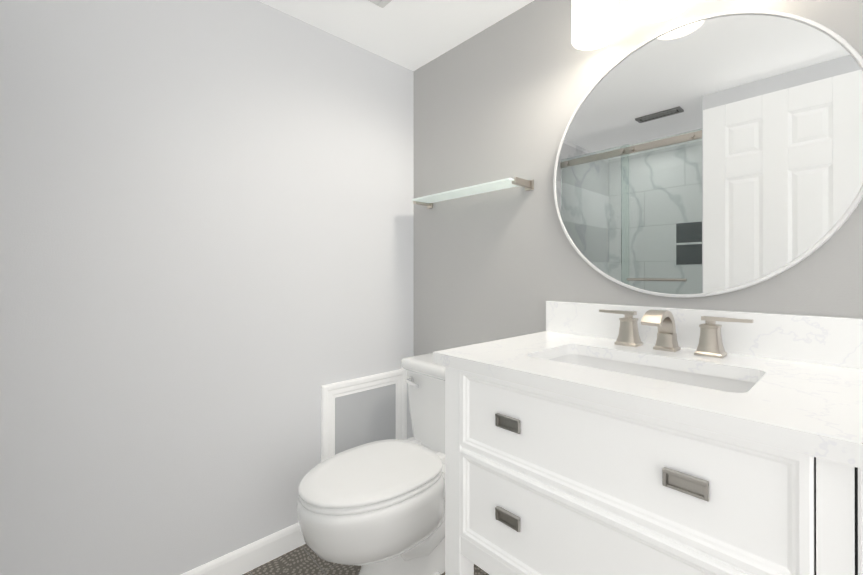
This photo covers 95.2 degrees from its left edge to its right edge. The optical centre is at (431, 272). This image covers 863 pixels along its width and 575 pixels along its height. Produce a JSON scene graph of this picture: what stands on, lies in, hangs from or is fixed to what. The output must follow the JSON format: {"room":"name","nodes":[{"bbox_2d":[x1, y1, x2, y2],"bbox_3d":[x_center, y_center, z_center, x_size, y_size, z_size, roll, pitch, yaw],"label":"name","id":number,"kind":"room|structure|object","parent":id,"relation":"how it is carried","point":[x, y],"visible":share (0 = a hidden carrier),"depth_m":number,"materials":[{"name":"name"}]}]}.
{"room":"bathroom","nodes":[
{"label":"bathroom","id":0,"kind":"room"},
{"bbox_2d":[0,0,413,574],"bbox_3d":[-0.659,0.036,1.552,1.450,2.130,0.100,0,0,-43],"label":"wall","id":1,"kind":"structure","parent":0,"point":[206,250],"depth_m":1.32,"materials":[{"name":"white paint"}]},
{"bbox_2d":[181,523,305,574],"bbox_3d":[-0.621,1.055,1.508,1.450,0.092,0.012,0,0,-43],"label":"baseboard","id":2,"kind":"structure","parent":1,"relation":"attached to","point":[249,557],"depth_m":1.47,"materials":[{"name":"white wood"}]},
{"bbox_2d":[321,369,406,461],"bbox_3d":[-0.294,0.704,1.807,0.455,0.455,0.016,0,0,-43],"label":"access panel","id":3,"kind":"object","parent":1,"relation":"attached to","point":[356,412],"depth_m":1.79,"materials":[{"name":"white wood"}]},
{"bbox_2d":[243,544,488,574],"bbox_3d":[-0.177,1.124,0.362,2.550,0.050,2.500,0,0,-43],"label":"floor","id":4,"kind":"structure","parent":0,"point":[304,559],"depth_m":1.47,"materials":[{"name":"tile"}]},
{"bbox_2d":[296,353,444,574],"bbox_3d":[-0.122,0.734,1.453,0.753,0.734,0.414,0,0,-43],"label":"toilet","id":5,"kind":"object","parent":4,"relation":"on","point":[375,508],"visible":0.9,"depth_m":1.31,"materials":[{"name":"white ceramic"}]},
{"bbox_2d":[433,301,862,574],"bbox_3d":[0.628,0.598,0.792,0.576,1.002,1.220,0,0,-43],"label":"bathroom vanity","id":6,"kind":"object","parent":4,"relation":"on","point":[594,439],"visible":1,"depth_m":0.77,"materials":[{"name":"white wood"}]},
{"bbox_2d":[258,0,533,70],"bbox_3d":[-0.177,-1.056,0.366,2.550,0.050,2.500,0,0,-43],"label":"ceiling","id":7,"kind":"structure","parent":0,"point":[413,35],"depth_m":1.61,"materials":[{"name":"white paint"}]},
{"bbox_2d":[368,0,391,8],"bbox_3d":[-0.199,-1.025,1.276,0.350,0.008,0.350,0,0,-43],"label":"ceiling vent","id":8,"kind":"object","parent":7,"relation":"in","point":[382,4],"visible":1,"depth_m":1.49,"materials":[{"name":"white"}]},
{"bbox_2d":[414,0,862,355],"bbox_3d":[0.724,0.035,1.194,0.100,2.130,2.500,0,0,-43],"label":"wall","id":9,"kind":"structure","parent":0,"point":[501,99],"depth_m":1.53,"materials":[{"name":"grey paint"}]},
{"bbox_2d":[412,177,533,208],"bbox_3d":[0.140,-0.332,1.662,0.124,0.038,0.594,0,0,-43],"label":"glass shelf","id":10,"kind":"object","parent":9,"relation":"attached to","point":[428,201],"visible":1,"depth_m":1.60,"materials":[{"name":"clear glass"}]},
{"bbox_2d":[572,0,691,49],"bbox_3d":[0.647,-0.860,1.094,0.148,0.250,0.524,0,0,-43],"label":"wall sconce","id":11,"kind":"object","parent":9,"relation":"attached to","point":[594,24],"visible":1,"depth_m":1.18,"materials":[{"name":"white glass"}]},
{"bbox_2d":[553,10,862,297],"bbox_3d":[0.703,-0.317,1.125,0.022,0.775,0.775,0,0,-43],"label":"mirror","id":12,"kind":"object","parent":9,"relation":"attached to","point":[714,154],"visible":0.98,"depth_m":1.05,"materials":[{"name":"white mirror"}]}
]}

